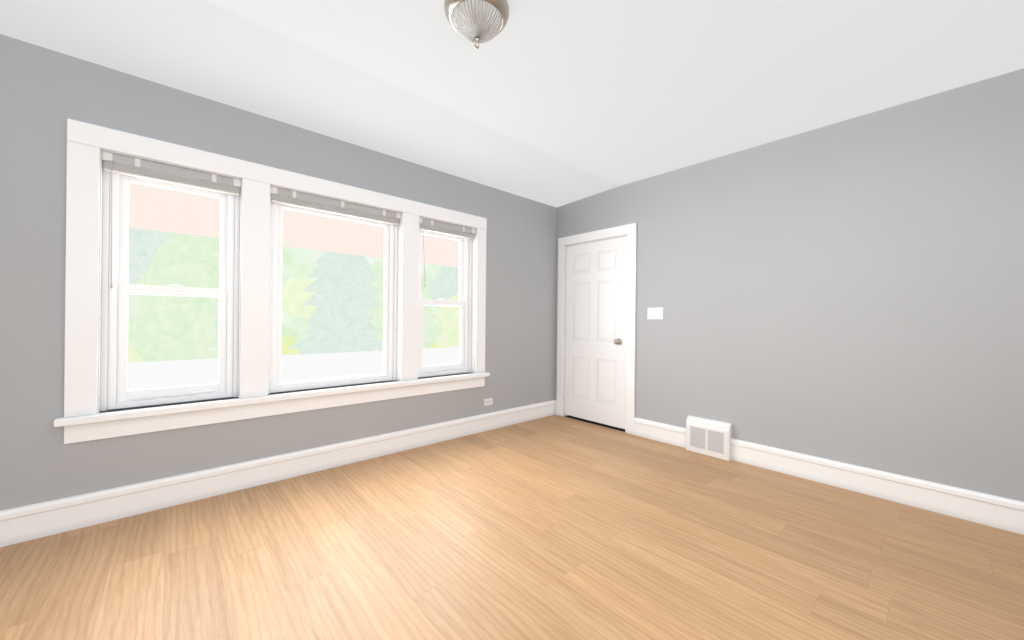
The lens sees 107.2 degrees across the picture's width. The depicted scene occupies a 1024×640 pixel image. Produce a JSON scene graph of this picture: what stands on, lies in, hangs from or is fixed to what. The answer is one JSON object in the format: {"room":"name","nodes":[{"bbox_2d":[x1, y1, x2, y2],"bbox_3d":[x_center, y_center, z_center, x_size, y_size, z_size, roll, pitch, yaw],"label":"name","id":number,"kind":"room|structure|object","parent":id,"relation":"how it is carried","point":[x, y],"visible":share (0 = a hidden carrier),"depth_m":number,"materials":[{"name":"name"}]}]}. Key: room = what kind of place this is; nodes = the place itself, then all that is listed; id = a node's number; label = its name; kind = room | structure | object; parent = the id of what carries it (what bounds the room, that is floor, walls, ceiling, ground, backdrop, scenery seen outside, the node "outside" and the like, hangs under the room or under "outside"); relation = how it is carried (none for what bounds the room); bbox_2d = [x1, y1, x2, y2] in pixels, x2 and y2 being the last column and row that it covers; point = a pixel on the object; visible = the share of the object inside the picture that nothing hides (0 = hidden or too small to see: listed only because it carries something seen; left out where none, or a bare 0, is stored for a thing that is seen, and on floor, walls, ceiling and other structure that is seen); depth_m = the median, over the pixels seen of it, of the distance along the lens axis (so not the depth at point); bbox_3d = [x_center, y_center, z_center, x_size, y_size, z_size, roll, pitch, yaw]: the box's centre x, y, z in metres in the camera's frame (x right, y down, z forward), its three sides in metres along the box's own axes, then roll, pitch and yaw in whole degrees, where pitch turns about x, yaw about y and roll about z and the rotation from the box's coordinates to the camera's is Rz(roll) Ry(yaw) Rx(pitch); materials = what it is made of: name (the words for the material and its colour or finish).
{"room":"empty living room","nodes":[
{"label":"empty living room","id":0,"kind":"room"},
{"bbox_2d":[0,400,554,546],"bbox_3d":[-1.488,1.065,2.880,5.460,0.180,0.024,1,0,-42],"label":"baseboard","id":1,"kind":"structure","parent":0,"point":[34,521],"depth_m":2.49,"materials":[{"name":"white wood"}]},
{"bbox_2d":[0,34,556,510],"bbox_3d":[-1.567,-0.246,2.946,5.810,2.800,0.200,1,0,-42],"label":"wall","id":2,"kind":"structure","parent":0,"point":[46,94],"depth_m":2.31,"materials":[{"name":"grey paint"}]},
{"bbox_2d":[54,118,489,443],"bbox_3d":[-1.398,-0.197,3.056,2.925,1.755,0.265,1,0,-42],"label":"window","id":3,"kind":"structure","parent":2,"relation":"in","point":[119,395],"depth_m":2.47,"materials":[{"name":"white wood"}]},
{"bbox_2d":[100,162,239,410],"bbox_3d":[-2.170,-0.215,2.442,0.645,1.485,0.144,1,0,-42],"label":"window frame","id":4,"kind":"object","parent":3,"relation":"attached to","point":[105,291],"visible":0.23,"depth_m":2.19,"materials":[{"name":"white wood"}]},
{"bbox_2d":[102,151,240,287],"bbox_3d":[-2.098,-0.567,2.365,0.641,0.777,0.055,1,0,-42],"label":"window blind","id":5,"kind":"object","parent":3,"relation":"attached to","point":[108,158],"visible":0.96,"depth_m":2.32,"materials":[{"name":"white plastic"}]},
{"bbox_2d":[271,186,400,224],"bbox_3d":[-1.364,-0.896,3.026,0.981,0.103,0.051,1,0,-42],"label":"window blind","id":6,"kind":"object","parent":3,"relation":"attached to","point":[276,193],"visible":0.96,"depth_m":2.96,"materials":[{"name":"white plastic"}]},
{"bbox_2d":[419,217,474,286],"bbox_3d":[-0.632,-0.621,3.683,0.641,0.637,0.057,1,0,-42],"label":"window blind","id":7,"kind":"object","parent":3,"relation":"attached to","point":[444,229],"visible":0.83,"depth_m":3.65,"materials":[{"name":"white plastic"}]},
{"bbox_2d":[268,185,401,392],"bbox_3d":[-1.419,-0.195,3.080,1.015,1.540,0.200,1,0,-42],"label":"window","id":8,"kind":"structure","parent":2,"relation":"in","point":[277,385],"depth_m":3.06,"materials":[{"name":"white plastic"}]},
{"bbox_2d":[268,197,397,393],"bbox_3d":[-1.438,-0.208,3.101,0.985,1.485,0.144,1,0,-42],"label":"window frame","id":9,"kind":"object","parent":8,"relation":"attached to","point":[395,297],"visible":0.17,"depth_m":3.36,"materials":[{"name":"white wood"}]},
{"bbox_2d":[418,216,475,377],"bbox_3d":[-0.688,-0.187,3.739,0.675,1.540,0.200,1,0,-42],"label":"window","id":10,"kind":"structure","parent":2,"relation":"in","point":[461,366],"depth_m":3.88,"materials":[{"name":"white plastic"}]},
{"bbox_2d":[468,239,471,372],"bbox_3d":[-0.706,-0.200,3.760,0.645,1.485,0.144,1,0,-42],"label":"window frame","id":11,"kind":"object","parent":10,"relation":"attached to","point":[470,306],"visible":0.08,"depth_m":3.91,"materials":[{"name":"white wood"}]},
{"bbox_2d":[484,398,492,405],"bbox_3d":[-0.249,0.867,4.003,0.116,0.072,0.010,1,0,-42],"label":"electrical outlet plate","id":12,"kind":"object","parent":2,"relation":"attached to","point":[488,401],"visible":1,"depth_m":4.00,"materials":[{"name":"plastic"}]},
{"bbox_2d":[0,415,1023,639],"bbox_3d":[0.137,1.232,1.037,5.810,0.120,5.340,1,0,-42],"label":"floor","id":13,"kind":"structure","parent":0,"point":[554,527],"depth_m":1.85,"materials":[{"name":"brown wood"}]},
{"bbox_2d":[0,0,1023,206],"bbox_3d":[0.166,-1.539,1.037,5.810,0.279,5.340,1,0,-42],"label":"ceiling","id":14,"kind":"structure","parent":0,"point":[556,103],"depth_m":2.15,"materials":[{"name":"white paint"}]},
{"bbox_2d":[444,0,508,48],"bbox_3d":[-0.163,-1.354,1.751,0.299,0.196,0.299,1,0,-42],"label":"flush-mount light","id":15,"kind":"object","parent":14,"relation":"attached to","point":[476,22],"visible":0.98,"depth_m":1.70,"materials":[{"name":"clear glass"}]},
{"bbox_2d":[555,68,1023,501],"bbox_3d":[2.515,-0.154,3.127,0.800,2.900,5.285,1,0,-42],"label":"wall","id":16,"kind":"structure","parent":0,"point":[849,291],"depth_m":2.65,"materials":[{"name":"grey paint"}]},
{"bbox_2d":[564,236,626,428],"bbox_3d":[0.912,0.130,4.283,0.108,2.043,0.836,1,0,-42],"label":"door","id":17,"kind":"structure","parent":16,"relation":"in","point":[595,332],"depth_m":4.26,"materials":[{"name":"white wood"}]},
{"bbox_2d":[556,223,636,434],"bbox_3d":[0.974,0.088,4.333,0.173,2.185,1.055,1,0,-42],"label":"door frame","id":18,"kind":"structure","parent":16,"relation":"attached to","point":[630,230],"depth_m":4.01,"materials":[{"name":"white wood"}]},
{"bbox_2d":[647,307,662,318],"bbox_3d":[1.418,-0.065,3.738,0.011,0.116,0.164,1,0,-42],"label":"switch plate","id":19,"kind":"object","parent":16,"relation":"attached to","point":[655,313],"visible":1,"depth_m":3.74,"materials":[{"name":"plastic"}]},
{"bbox_2d":[686,415,731,460],"bbox_3d":[1.732,1.036,3.339,0.062,0.305,0.360,1,0,-42],"label":"air vent","id":20,"kind":"object","parent":16,"relation":"in","point":[708,437],"visible":1,"depth_m":3.31,"materials":[{"name":"white metal"}]},
{"bbox_2d":[555,400,1023,534],"bbox_3d":[2.177,1.103,2.872,0.024,0.180,4.940,1,0,-42],"label":"baseboard","id":21,"kind":"structure","parent":16,"relation":"attached to","point":[1003,513],"depth_m":2.56,"materials":[{"name":"white wood"}]},
{"label":"outside","id":22,"kind":"structure","parent":0,"visible":0},
{"bbox_2d":[129,182,458,266],"bbox_3d":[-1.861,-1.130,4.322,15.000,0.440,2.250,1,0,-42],"label":"neighboring building","id":23,"kind":"structure","parent":22,"point":[190,213],"depth_m":4.56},
{"bbox_2d":[166,232,442,354],"bbox_3d":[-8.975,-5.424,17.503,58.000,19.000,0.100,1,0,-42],"label":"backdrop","id":24,"kind":"structure","parent":22,"point":[298,263],"depth_m":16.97,"materials":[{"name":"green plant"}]},
{"bbox_3d":[-4.473,2.673,12.408,58.000,0.100,13.410,1,0,-42],"label":"lawn","id":25,"kind":"structure","parent":22,"visible":0},
{"bbox_2d":[288,251,382,353],"bbox_3d":[-5.077,-1.633,11.561,3.277,8.500,3.327,1,0,-42],"label":"tree","id":26,"kind":"object","parent":25,"relation":"on","point":[347,321],"depth_m":10.92,"materials":[{"name":"green plant"}]},
{"bbox_3d":[-1.820,1.351,4.248,15.000,0.100,2.050,1,0,-42],"label":"floor","id":27,"kind":"structure","parent":22,"visible":0},
{"bbox_2d":[127,347,459,389],"bbox_3d":[-2.451,0.919,4.954,15.000,0.950,0.210,1,0,-42],"label":"wall","id":28,"kind":"structure","parent":27,"relation":"on","point":[154,374],"depth_m":4.65,"materials":[{"name":"white"}]},
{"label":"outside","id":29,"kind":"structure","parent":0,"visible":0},
{"bbox_2d":[128,345,143,362],"bbox_3d":[-9.176,0.819,8.266,1.892,2.627,1.967,1,0,-42],"label":"tree","id":30,"kind":"object","parent":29,"point":[134,355],"depth_m":8.40,"materials":[{"name":"green plant"}]},
{"bbox_2d":[128,228,166,284],"bbox_3d":[-11.146,-1.810,10.736,1.955,2.959,1.966,1,0,-42],"label":"tree","id":31,"kind":"object","parent":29,"point":[142,249],"depth_m":10.42,"materials":[{"name":"green plant"}]},
{"bbox_2d":[128,246,219,361],"bbox_3d":[-7.932,0.280,9.332,2.733,3.959,2.685,1,0,-42],"label":"tree","id":32,"kind":"object","parent":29,"point":[155,337],"depth_m":8.48,"materials":[{"name":"green plant"}]},
{"bbox_2d":[163,234,219,258],"bbox_3d":[-9.194,-1.525,11.374,2.319,2.425,2.271,1,0,-42],"label":"tree","id":33,"kind":"object","parent":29,"point":[196,247],"depth_m":10.78,"materials":[{"name":"green plant"}]},
{"bbox_2d":[282,279,317,318],"bbox_3d":[-7.626,-0.762,13.831,1.552,1.465,1.520,1,0,-42],"label":"tree","id":34,"kind":"object","parent":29,"point":[295,296],"depth_m":13.20,"materials":[{"name":"green plant"}]},
{"bbox_2d":[368,262,383,339],"bbox_3d":[-5.339,-0.766,16.033,2.559,3.527,2.559,1,0,-42],"label":"tree","id":35,"kind":"object","parent":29,"point":[377,269],"depth_m":14.98,"materials":[{"name":"green plant"}]},
{"bbox_2d":[423,309,442,348],"bbox_3d":[-3.593,0.351,13.769,1.828,1.812,1.849,1,0,-42],"label":"tree","id":36,"kind":"object","parent":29,"point":[432,328],"depth_m":13.47,"materials":[{"name":"green plant"}]},
{"bbox_2d":[428,266,458,299],"bbox_3d":[-2.782,-1.518,17.312,1.993,2.214,2.020,1,0,-42],"label":"tree","id":37,"kind":"object","parent":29,"point":[446,279],"depth_m":16.70,"materials":[{"name":"green plant"}]},
{"bbox_2d":[433,294,459,347],"bbox_3d":[-1.923,-0.009,14.984,2.637,2.690,2.569,1,0,-42],"label":"tree","id":38,"kind":"object","parent":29,"point":[448,317],"depth_m":13.96,"materials":[{"name":"green plant"}]}
]}

